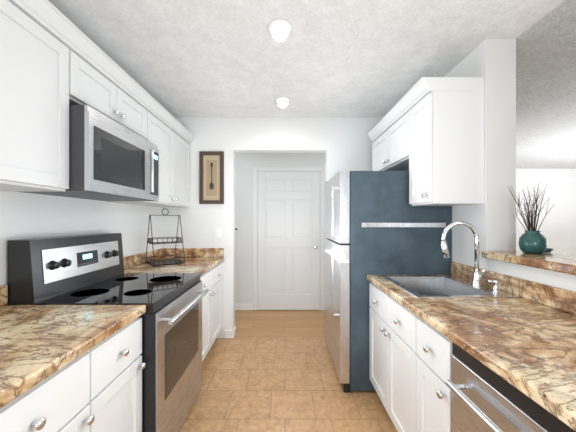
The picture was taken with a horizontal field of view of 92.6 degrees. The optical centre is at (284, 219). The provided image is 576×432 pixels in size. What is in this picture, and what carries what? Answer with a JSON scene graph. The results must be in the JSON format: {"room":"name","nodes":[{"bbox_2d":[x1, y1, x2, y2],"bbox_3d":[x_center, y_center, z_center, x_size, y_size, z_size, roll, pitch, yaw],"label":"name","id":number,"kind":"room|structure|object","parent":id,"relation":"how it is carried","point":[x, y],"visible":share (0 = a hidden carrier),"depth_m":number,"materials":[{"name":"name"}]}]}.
{"room":"kitchen","nodes":[
{"label":"kitchen","id":0,"kind":"room"},
{"bbox_2d":[0,191,161,284],"bbox_3d":[-1.440,0.085,0.505,0.120,2.480,5.410,0,0,0],"label":"wall","id":1,"kind":"structure","parent":0,"point":[23,215],"depth_m":1.78,"materials":[{"name":"white paint"}]},
{"bbox_2d":[0,0,75,191],"bbox_3d":[-1.218,-0.539,0.864,0.319,0.798,0.982,0,0,0],"label":"upper cabinet","id":2,"kind":"object","parent":1,"relation":"attached to","point":[55,62],"depth_m":1.18,"materials":[{"name":"white wood"}]},
{"bbox_2d":[76,32,127,127],"bbox_3d":[-1.218,-0.774,1.575,0.319,0.328,0.440,0,0,0],"label":"upper cabinet","id":3,"kind":"object","parent":1,"relation":"attached to","point":[101,86],"depth_m":1.57,"materials":[{"name":"white wood"}]},
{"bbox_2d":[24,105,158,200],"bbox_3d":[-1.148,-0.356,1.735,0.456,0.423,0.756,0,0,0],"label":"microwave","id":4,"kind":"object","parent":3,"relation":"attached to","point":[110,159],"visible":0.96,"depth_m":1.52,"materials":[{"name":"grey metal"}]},
{"bbox_2d":[128,80,151,141],"bbox_3d":[-1.218,-0.774,1.895,0.319,0.328,0.440,0,0,0],"label":"upper cabinet","id":5,"kind":"object","parent":1,"relation":"attached to","point":[139,102],"depth_m":1.99,"materials":[{"name":"white wood"}]},
{"bbox_2d":[106,100,191,207],"bbox_3d":[-1.218,-0.539,2.601,0.319,0.798,0.972,0,0,0],"label":"upper cabinet","id":6,"kind":"object","parent":1,"relation":"attached to","point":[173,141],"depth_m":2.56,"materials":[{"name":"white wood"}]},
{"bbox_2d":[162,117,382,337],"bbox_3d":[0.045,0.085,3.150,2.850,2.480,0.120,0,0,0],"label":"wall","id":7,"kind":"structure","parent":0,"point":[343,143],"depth_m":3.09,"materials":[{"name":"white paint"}]},
{"bbox_2d":[199,151,223,203],"bbox_3d":[-0.820,-0.472,3.076,0.270,0.585,0.025,0,0,0],"label":"framed picture","id":8,"kind":"object","parent":7,"relation":"attached to","point":[211,177],"visible":1,"depth_m":3.08,"materials":[{"name":"brown wood"}]},
{"bbox_2d":[215,228,220,237],"bbox_3d":[-0.753,0.145,3.085,0.072,0.116,0.008,0,0,0],"label":"switch plate","id":9,"kind":"object","parent":7,"relation":"attached to","point":[217,232],"visible":1,"depth_m":3.08,"materials":[{"name":"white plastic"}]},
{"bbox_2d":[225,326,235,334],"bbox_3d":[-1.485,1.280,3.215,1.830,0.090,0.017,0,0,0],"label":"baseboard","id":10,"kind":"structure","parent":7,"relation":"attached to","point":[230,333],"depth_m":3.08,"materials":[{"name":"white wood"}]},
{"bbox_2d":[234,310,324,337],"bbox_3d":[0.000,1.350,3.630,4.800,0.050,1.080,0,0,0],"label":"floor","id":11,"kind":"structure","parent":0,"point":[279,323],"depth_m":3.52,"materials":[{"name":"brown wood"}]},
{"bbox_2d":[235,153,324,303],"bbox_3d":[0.000,0.085,4.110,4.800,2.480,0.120,0,0,0],"label":"wall","id":12,"kind":"structure","parent":0,"point":[245,163],"depth_m":4.05,"materials":[{"name":"white paint"}]},
{"bbox_2d":[235,304,252,309],"bbox_3d":[-1.435,1.280,4.043,1.930,0.090,0.014,0,0,0],"label":"baseboard","id":13,"kind":"structure","parent":12,"relation":"attached to","point":[237,306],"depth_m":4.04,"materials":[{"name":"white wood"}]},
{"bbox_2d":[253,167,324,309],"bbox_3d":[0.058,0.273,4.041,1.045,2.105,0.018,0,0,0],"label":"door frame","id":14,"kind":"structure","parent":12,"relation":"attached to","point":[255,230],"depth_m":4.03,"materials":[{"name":"white wood"}]},
{"bbox_2d":[258,171,319,309],"bbox_3d":[0.058,0.300,4.004,0.915,2.030,0.090,0,0,0],"label":"hall door","id":15,"kind":"structure","parent":12,"relation":"in","point":[288,240],"depth_m":4.03,"materials":[{"name":"white wood"}]},
{"bbox_2d":[179,338,396,431],"bbox_3d":[-0.015,1.350,0.445,2.970,0.050,5.290,0,0,0],"label":"floor","id":16,"kind":"structure","parent":0,"point":[271,384],"depth_m":2.09,"materials":[{"name":"beige tile"}]},
{"bbox_2d":[0,338,107,431],"bbox_3d":[-1.038,0.891,0.761,0.679,0.868,0.584,0,0,0],"label":"base cabinet","id":17,"kind":"object","parent":16,"relation":"on","point":[97,388],"depth_m":0.89,"materials":[{"name":"white wood"}]},
{"bbox_2d":[0,284,145,408],"bbox_3d":[-1.029,0.385,-0.414,0.698,0.140,3.532,0,0,0],"label":"countertop","id":18,"kind":"structure","parent":17,"relation":"on","point":[39,344],"depth_m":1.00,"materials":[{"name":"stone"}]},
{"bbox_2d":[7,233,208,431],"bbox_3d":[-0.971,0.713,1.735,0.795,1.225,0.762,0,0,0],"label":"range","id":19,"kind":"object","parent":16,"relation":"on","point":[87,269],"visible":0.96,"depth_m":1.54,"materials":[{"name":"black metal"}]},
{"bbox_2d":[108,318,145,431],"bbox_3d":[-1.038,0.891,1.141,0.679,0.868,0.422,0,0,0],"label":"base cabinet","id":20,"kind":"object","parent":16,"relation":"on","point":[125,365],"depth_m":1.21,"materials":[{"name":"white wood"}]},
{"bbox_2d":[200,263,222,361],"bbox_3d":[-1.022,0.891,2.603,0.709,0.868,0.968,0,0,0],"label":"base cabinet","id":21,"kind":"object","parent":16,"relation":"on","point":[212,308],"visible":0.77,"depth_m":2.62,"materials":[{"name":"white wood"}]},
{"bbox_2d":[123,248,223,274],"bbox_3d":[-1.029,0.385,2.603,0.698,0.140,0.970,0,0,0],"label":"countertop","id":22,"kind":"structure","parent":21,"relation":"on","point":[202,261],"depth_m":2.64,"materials":[{"name":"stone"}]},
{"bbox_2d":[146,208,184,265],"bbox_3d":[-1.150,0.149,2.640,0.277,0.521,0.306,0,0,-40],"label":"wire rack","id":23,"kind":"object","parent":22,"relation":"on","point":[165,261],"visible":1,"depth_m":2.62,"materials":[{"name":"brown metal"}]},
{"bbox_2d":[324,170,450,392],"bbox_3d":[0.820,0.463,2.516,0.904,1.725,0.848,0,0,0],"label":"refrigerator","id":24,"kind":"object","parent":16,"relation":"on","point":[376,223],"visible":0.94,"depth_m":2.10,"materials":[{"name":"metal"}]},
{"bbox_2d":[369,283,452,431],"bbox_3d":[0.943,0.891,1.576,0.669,0.868,1.024,0,0,0],"label":"base cabinet","id":25,"kind":"object","parent":16,"relation":"on","point":[410,353],"visible":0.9,"depth_m":1.44,"materials":[{"name":"white wood"}]},
{"bbox_2d":[445,342,575,431],"bbox_3d":[0.931,0.891,0.760,0.689,0.867,0.600,0,0,0],"label":"dishwasher","id":26,"kind":"object","parent":16,"relation":"on","point":[484,398],"visible":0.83,"depth_m":0.86,"materials":[{"name":"silver metal"}]},
{"bbox_3d":[0.943,0.891,-0.862,0.669,0.868,2.636,0,0,0],"label":"base cabinet","id":27,"kind":"object","parent":16,"relation":"on","visible":0},
{"bbox_2d":[367,262,575,430],"bbox_3d":[0.949,0.385,-0.044,0.658,0.140,4.272,0,0,0],"label":"countertop","id":28,"kind":"structure","parent":27,"relation":"on","point":[525,343],"depth_m":1.05,"materials":[{"name":"stone"}]},
{"bbox_2d":[381,276,519,297],"bbox_3d":[0.978,0.504,1.740,0.545,0.192,0.550,0,0,0],"label":"stainless steel sink","id":29,"kind":"object","parent":28,"relation":"in","point":[437,287],"visible":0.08,"depth_m":1.89,"materials":[{"name":"grey metal"}]},
{"bbox_2d":[487,280,499,292],"bbox_3d":[1.182,0.374,1.560,0.064,0.068,0.038,0,0,0],"label":"soap dispenser","id":30,"kind":"object","parent":29,"relation":"on","point":[495,285],"visible":1,"depth_m":1.55,"materials":[{"name":"white metal"}]},
{"bbox_2d":[440,221,485,285],"bbox_3d":[1.102,0.207,1.695,0.256,0.403,0.110,0,0,0],"label":"chrome faucet","id":31,"kind":"object","parent":28,"relation":"on","point":[477,277],"visible":1,"depth_m":1.71,"materials":[{"name":"silver metal"}]},
{"bbox_2d":[48,0,575,168],"bbox_3d":[2.850,-1.195,2.050,10.700,0.080,8.500,0,0,0],"label":"ceiling","id":32,"kind":"structure","parent":0,"point":[235,58],"depth_m":1.90,"materials":[{"name":"white paint"}]},
{"bbox_2d":[267,19,292,37],"bbox_3d":[-0.030,-1.149,1.654,0.156,0.010,0.156,0,0,0],"label":"recessed light","id":33,"kind":"object","parent":32,"relation":"in","point":[280,28],"visible":1,"depth_m":1.65,"materials":[{"name":"white glass"}]},
{"bbox_2d":[275,97,290,103],"bbox_3d":[-0.020,-1.149,2.647,0.156,0.010,0.156,0,0,0],"label":"recessed light","id":34,"kind":"object","parent":32,"relation":"in","point":[282,100],"visible":1,"depth_m":2.65,"materials":[{"name":"white glass"}]},
{"bbox_2d":[444,39,575,291],"bbox_3d":[1.375,0.085,0.445,0.190,2.480,5.290,0,0,0],"label":"wall","id":35,"kind":"structure","parent":0,"point":[492,218],"depth_m":1.75,"materials":[{"name":"white paint"}]},
{"bbox_2d":[368,77,483,205],"bbox_3d":[1.079,-0.511,2.350,0.398,0.813,1.170,0,0,0],"label":"upper cabinet","id":36,"kind":"object","parent":35,"relation":"attached to","point":[427,133],"visible":0.98,"depth_m":1.76,"materials":[{"name":"white wood"}]},
{"bbox_2d":[482,251,575,274],"bbox_3d":[1.452,0.216,-0.217,0.417,0.043,3.925,0,0,0],"label":"bar","id":37,"kind":"object","parent":35,"relation":"on","point":[559,262],"visible":0.79,"depth_m":1.43,"materials":[{"name":"brown stone"}]},
{"bbox_2d":[508,184,553,253],"bbox_3d":[1.448,-0.010,1.596,0.222,0.407,0.191,0,0,0],"label":"vase","id":38,"kind":"object","parent":37,"relation":"on","point":[532,240],"visible":1,"depth_m":1.58,"materials":[{"name":"teal ceramic"}]},
{"bbox_2d":[516,169,575,253],"bbox_3d":[5.360,0.085,6.240,5.680,2.480,0.120,0,0,0],"label":"wall","id":39,"kind":"structure","parent":0,"point":[557,228],"depth_m":6.18,"materials":[{"name":"white paint"}]}
]}

